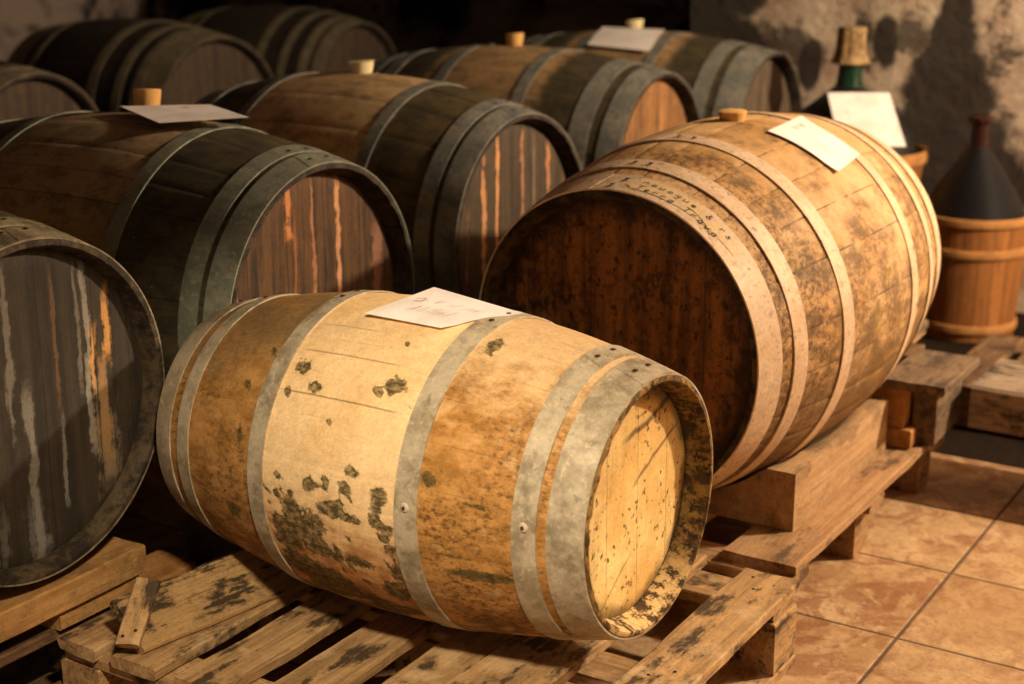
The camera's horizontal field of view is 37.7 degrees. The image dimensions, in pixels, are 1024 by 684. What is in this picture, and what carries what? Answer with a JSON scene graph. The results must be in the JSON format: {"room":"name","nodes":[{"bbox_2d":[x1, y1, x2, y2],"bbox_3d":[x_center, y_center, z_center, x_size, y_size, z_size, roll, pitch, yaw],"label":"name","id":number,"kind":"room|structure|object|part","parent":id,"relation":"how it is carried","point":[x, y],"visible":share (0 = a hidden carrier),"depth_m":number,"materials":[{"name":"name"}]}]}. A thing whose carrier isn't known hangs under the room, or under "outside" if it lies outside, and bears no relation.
{"room":"wine cellar","nodes":[
{"label":"wine cellar","id":0,"kind":"room"},
{"bbox_2d":[0,0,318,61],"bbox_3d":[-3.740,-1.517,5.677,0.230,2.350,9.200,10,19,31],"label":"wall","id":1,"kind":"structure","parent":0,"point":[19,19],"depth_m":7.93,"materials":[{"name":"stone"}]},
{"bbox_2d":[319,0,690,54],"bbox_3d":[0.442,-2.313,8.473,3.840,2.350,0.236,10,19,31],"label":"wall","id":2,"kind":"structure","parent":0,"point":[410,26],"depth_m":9.06,"materials":[{"name":"stone"}]},
{"bbox_2d":[0,312,1023,683],"bbox_3d":[-0.360,0.241,3.981,7.847,0.104,9.240,10,19,31],"label":"floor","id":3,"kind":"structure","parent":0,"point":[934,593],"depth_m":2.96,"materials":[{"name":"tile"}]},
{"bbox_2d":[0,607,110,683],"bbox_3d":[-1.248,0.536,2.471,0.883,0.158,0.863,10,19,31],"label":"wooden pallet","id":4,"kind":"object","parent":3,"relation":"on","point":[37,637],"visible":0.14,"depth_m":2.42,"materials":[{"name":"brown wood"}]},
{"bbox_2d":[39,575,138,630],"bbox_3d":[-0.713,0.427,2.506,0.072,0.039,0.176,10,19,31],"label":"wood block","id":5,"kind":"object","parent":4,"relation":"on","point":[101,602],"visible":0.44,"depth_m":2.47,"materials":[{"name":"brown wood"}]},
{"bbox_2d":[0,536,146,642],"bbox_3d":[-0.859,0.451,2.260,0.087,0.052,0.765,10,19,31],"label":"timber beam","id":6,"kind":"structure","parent":5,"relation":"on","point":[114,561],"depth_m":2.42,"materials":[{"name":"brown wood"}]},
{"bbox_3d":[-1.542,0.352,2.675,0.077,0.088,0.768,10,19,31],"label":"timber beam","id":7,"kind":"structure","parent":4,"relation":"on","visible":0},
{"bbox_2d":[0,210,164,586],"bbox_3d":[-1.131,0.041,2.529,0.960,0.644,0.641,9,18,29],"label":"wine barrel","id":8,"kind":"object","parent":7,"relation":"on","point":[82,375],"visible":0.98,"depth_m":2.38,"materials":[{"name":"brown wood"}]},
{"bbox_2d":[139,550,195,580],"bbox_3d":[-0.668,0.475,2.752,0.101,0.121,0.160,10,19,31],"label":"wood block","id":9,"kind":"object","parent":3,"relation":"on","point":[161,565],"visible":0.19,"depth_m":2.76,"materials":[{"name":"orange wood"}]},
{"bbox_2d":[57,547,799,683],"bbox_3d":[-0.114,0.516,2.522,0.933,0.170,0.832,10,19,31],"label":"wooden pallet","id":10,"kind":"object","parent":3,"relation":"on","point":[746,621],"visible":0.47,"depth_m":2.38,"materials":[{"name":"brown wood"}]},
{"bbox_2d":[110,549,309,654],"bbox_3d":[-0.490,0.414,2.475,0.086,0.080,0.346,14,21,40],"label":"plank","id":11,"kind":"object","parent":10,"relation":"on","point":[210,594],"visible":0.76,"depth_m":2.46,"materials":[{"name":"brown wood"}]},
{"bbox_2d":[114,577,160,648],"bbox_3d":[-0.588,0.425,2.356,0.041,0.078,0.107,2,16,8],"label":"batten","id":12,"kind":"object","parent":11,"relation":"on","point":[144,592],"visible":1,"depth_m":2.35,"materials":[{"name":"brown wood"}]},
{"bbox_2d":[156,290,712,639],"bbox_3d":[-0.137,0.183,2.430,0.844,0.519,0.511,10,18,32],"label":"wine barrel","id":13,"kind":"object","parent":10,"relation":"on","point":[525,474],"visible":0.99,"depth_m":2.22,"materials":[{"name":"brown wood"}]},
{"bbox_2d":[365,287,521,327],"bbox_3d":[-0.106,-0.052,2.309,0.212,0.026,0.122,10,19,32],"label":"card","id":14,"kind":"object","parent":13,"relation":"on","point":[434,307],"visible":1,"depth_m":2.31,"materials":[{"name":"white paper"}]},
{"bbox_2d":[698,435,944,582],"bbox_3d":[0.391,0.309,3.288,0.844,0.149,0.937,10,19,31],"label":"wooden pallet","id":15,"kind":"object","parent":3,"relation":"on","point":[839,527],"visible":0.15,"depth_m":2.92,"materials":[{"name":"brown wood"}]},
{"bbox_2d":[479,108,940,489],"bbox_3d":[0.442,-0.114,3.121,0.714,0.759,0.973,11,20,33],"label":"wine barrel","id":16,"kind":"object","parent":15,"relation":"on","point":[719,251],"visible":0.84,"depth_m":2.75,"materials":[{"name":"brown wood"}]},
{"bbox_2d":[768,116,859,171],"bbox_3d":[0.612,-0.398,2.997,0.144,0.080,0.190,9,18,29],"label":"card","id":17,"kind":"object","parent":16,"relation":"on","point":[829,149],"visible":1,"depth_m":2.98,"materials":[{"name":"white paper"}]},
{"bbox_2d":[708,397,888,531],"bbox_3d":[0.591,0.227,3.092,0.195,0.116,0.535,10,19,31],"label":"chock timber","id":18,"kind":"object","parent":15,"relation":"on","point":[783,495],"visible":0.7,"depth_m":2.91,"materials":[{"name":"brown wood"}]},
{"bbox_2d":[886,420,916,448],"bbox_3d":[0.860,0.193,3.349,0.102,0.044,0.136,10,19,31],"label":"wood block","id":19,"kind":"object","parent":15,"relation":"on","point":[905,438],"visible":0.36,"depth_m":3.28,"materials":[{"name":"orange wood"}]},
{"bbox_2d":[871,387,913,428],"bbox_3d":[0.858,0.123,3.339,0.076,0.096,0.142,10,19,31],"label":"wood block","id":20,"kind":"object","parent":19,"relation":"on","point":[900,405],"visible":0.3,"depth_m":3.28,"materials":[{"name":"orange wood"}]},
{"bbox_2d":[880,349,979,396],"bbox_3d":[0.929,0.066,3.329,0.146,0.022,0.277,10,19,31],"label":"board","id":21,"kind":"object","parent":20,"relation":"on","point":[936,373],"visible":0.93,"depth_m":3.30,"materials":[{"name":"brown wood"}]},
{"bbox_2d":[897,343,924,364],"bbox_3d":[0.925,0.155,3.564,0.062,0.291,0.121,10,19,31],"label":"wood block","id":22,"kind":"object","parent":21,"relation":"on","point":[914,347],"visible":0.12,"depth_m":3.52,"materials":[{"name":"brown wood"}]},
{"bbox_2d":[915,319,927,337],"bbox_3d":[0.909,0.003,3.494,0.022,0.041,0.341,10,19,31],"label":"thin lath","id":23,"kind":"object","parent":22,"relation":"on","point":[924,325],"visible":0.12,"depth_m":3.59,"materials":[{"name":"brown wood"}]},
{"bbox_2d":[912,382,961,446],"bbox_3d":[0.953,0.138,3.362,0.052,0.139,0.192,10,19,31],"label":"wood block","id":24,"kind":"object","parent":15,"relation":"on","point":[934,416],"visible":0.52,"depth_m":3.30,"materials":[{"name":"brown wood"}]},
{"bbox_2d":[798,26,927,180],"bbox_3d":[1.070,-0.542,4.836,0.516,0.934,0.516,0,16,0],"label":"demijohn","id":25,"kind":"object","parent":3,"relation":"on","point":[850,54],"visible":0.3,"depth_m":4.70,"materials":[{"name":"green glass"}]},
{"bbox_3d":[1.070,-0.464,4.859,0.452,0.731,0.452,0,16,0],"label":"glass","id":26,"kind":"part","parent":25,"relation":"part of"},
{"bbox_2d":[828,93,905,146],"bbox_3d":[1.090,-0.685,4.615,0.212,0.144,0.173,0,16,0],"label":"card","id":27,"kind":"object","parent":25,"relation":"on","point":[873,113],"visible":0.78,"depth_m":4.63,"materials":[{"name":"white paper"}]},
{"bbox_2d":[910,144,925,180],"bbox_3d":[1.070,-0.360,4.888,0.504,0.555,0.504,0,16,0],"label":"basket","id":28,"kind":"object","parent":25,"relation":"on","point":[917,151],"depth_m":4.69,"materials":[{"name":"brown wood"}]},
{"bbox_2d":[924,114,1023,342],"bbox_3d":[1.435,-0.366,4.679,0.359,0.682,0.359,0,16,0],"label":"demijohn","id":29,"kind":"object","parent":3,"relation":"on","point":[979,213],"visible":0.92,"depth_m":4.57,"materials":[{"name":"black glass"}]},
{"bbox_2d":[924,225,1023,342],"bbox_3d":[1.435,-0.223,4.719,0.344,0.385,0.344,0,16,0],"label":"basket","id":30,"kind":"object","parent":29,"relation":"on","point":[976,295],"depth_m":4.58,"materials":[{"name":"brown wood"}]},
{"bbox_3d":[1.435,-0.329,4.689,0.324,0.566,0.324,0,16,0],"label":"glass","id":31,"kind":"part","parent":29,"relation":"part of","materials":[{"name":"black glass"}]},
{"bbox_2d":[955,333,1023,427],"bbox_3d":[1.443,0.125,3.996,0.492,0.114,0.552,10,19,31],"label":"wooden pallet","id":32,"kind":"object","parent":3,"relation":"on","point":[994,347],"visible":0.36,"depth_m":4.12,"materials":[{"name":"brown wood"}]},
{"bbox_3d":[0.208,0.036,4.093,0.073,0.232,3.022,10,19,31],"label":"support timber","id":33,"kind":"object","parent":3,"relation":"on","visible":0},
{"bbox_2d":[0,88,414,455],"bbox_3d":[-0.739,-0.143,3.042,0.928,0.728,0.684,9,18,30],"label":"wine barrel","id":34,"kind":"object","parent":33,"relation":"on","point":[206,217],"visible":0.52,"depth_m":2.74,"materials":[{"name":"brown wood"}]},
{"bbox_2d":[120,104,248,122],"bbox_3d":[-0.635,-0.442,2.899,0.160,0.012,0.262,-10,19,-32],"label":"card","id":35,"kind":"object","parent":34,"relation":"on","point":[157,113],"visible":1,"depth_m":2.89,"materials":[{"name":"white paper"}]},
{"bbox_2d":[193,60,581,299],"bbox_3d":[-0.358,-0.334,3.752,0.935,0.732,0.701,10,19,32],"label":"wine barrel","id":36,"kind":"object","parent":33,"relation":"on","point":[460,165],"visible":0.38,"depth_m":3.43,"materials":[{"name":"brown wood"}]},
{"label":"support timber","id":37,"kind":"object","parent":3,"relation":"on","visible":0},
{"bbox_2d":[372,33,700,169],"bbox_3d":[0.025,-0.559,4.519,0.947,0.730,0.694,9,18,30],"label":"wine barrel","id":38,"kind":"object","parent":37,"relation":"on","point":[604,104],"visible":0.34,"depth_m":4.22,"materials":[{"name":"brown wood"}]},
{"bbox_2d":[522,19,802,119],"bbox_3d":[0.434,-0.733,5.128,0.961,0.726,0.691,9,18,30],"label":"wine barrel","id":39,"kind":"object","parent":37,"relation":"on","point":[719,73],"visible":0.28,"depth_m":4.82,"materials":[{"name":"brown wood"}]},
{"bbox_2d":[587,27,663,50],"bbox_3d":[0.375,-1.003,4.961,0.276,0.057,0.178,10,19,32],"label":"card","id":40,"kind":"object","parent":39,"relation":"on","point":[641,39],"visible":1,"depth_m":4.95,"materials":[{"name":"white paper"}]},
{"bbox_3d":[-1.400,-0.401,5.669,0.073,0.208,3.050,10,19,31],"label":"support timber","id":41,"kind":"object","parent":3,"relation":"on","visible":0},
{"bbox_2d":[0,60,98,121],"bbox_3d":[-1.760,-0.534,4.506,0.949,0.676,0.678,8,18,27],"label":"wine barrel","id":42,"kind":"object","parent":41,"relation":"on","point":[25,91],"visible":0.25,"depth_m":4.27,"materials":[{"name":"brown wood"}]},
{"bbox_2d":[7,18,273,111],"bbox_3d":[-1.428,-0.885,5.735,0.931,0.690,0.691,11,19,35],"label":"wine barrel","id":43,"kind":"object","parent":41,"relation":"on","point":[107,59],"visible":0.37,"depth_m":5.42,"materials":[{"name":"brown wood"}]},
{"bbox_2d":[178,5,396,77],"bbox_3d":[-1.030,-1.129,6.603,0.930,0.692,0.692,9,18,30],"label":"wine barrel","id":44,"kind":"object","parent":41,"relation":"on","point":[290,40],"visible":0.34,"depth_m":6.29,"materials":[{"name":"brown wood"}]},
{"bbox_3d":[0.156,-0.760,6.879,0.072,0.237,0.579,10,19,31],"label":"support timber","id":45,"kind":"object","parent":3,"relation":"on","visible":0},
{"bbox_2d":[487,2,690,44],"bbox_3d":[0.412,-1.140,6.600,0.966,0.710,0.691,11,19,38],"label":"wine barrel","id":46,"kind":"object","parent":45,"relation":"on","point":[565,17],"visible":0.23,"depth_m":6.39,"materials":[{"name":"brown wood"}]},
{"bbox_3d":[0.886,0.155,3.656,0.091,0.245,0.170,10,19,31],"label":"wood block","id":47,"kind":"object","parent":3,"relation":"on","visible":0},
{"bbox_2d":[912,329,925,342],"bbox_3d":[0.883,0.022,3.613,0.101,0.040,0.420,10,19,31],"label":"plank","id":48,"kind":"object","parent":47,"relation":"on","point":[924,331],"visible":0.04,"depth_m":3.72,"materials":[{"name":"brown wood"}]},
{"bbox_2d":[690,0,1023,312],"bbox_3d":[2.378,-1.147,4.376,3.960,2.350,0.269,10,19,31],"label":"wall","id":49,"kind":"structure","parent":0,"point":[940,63],"depth_m":4.98,"materials":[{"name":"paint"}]},
{"bbox_3d":[1.357,0.266,3.411,0.121,0.163,0.162,10,19,31],"label":"wood block","id":50,"kind":"object","parent":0,"visible":0},
{"bbox_2d":[968,358,1023,436],"bbox_3d":[1.547,0.194,3.193,1.076,0.104,0.265,10,19,31],"label":"plank","id":51,"kind":"object","parent":50,"relation":"on","point":[997,396],"visible":1,"depth_m":3.34,"materials":[{"name":"brown wood"}]}
]}

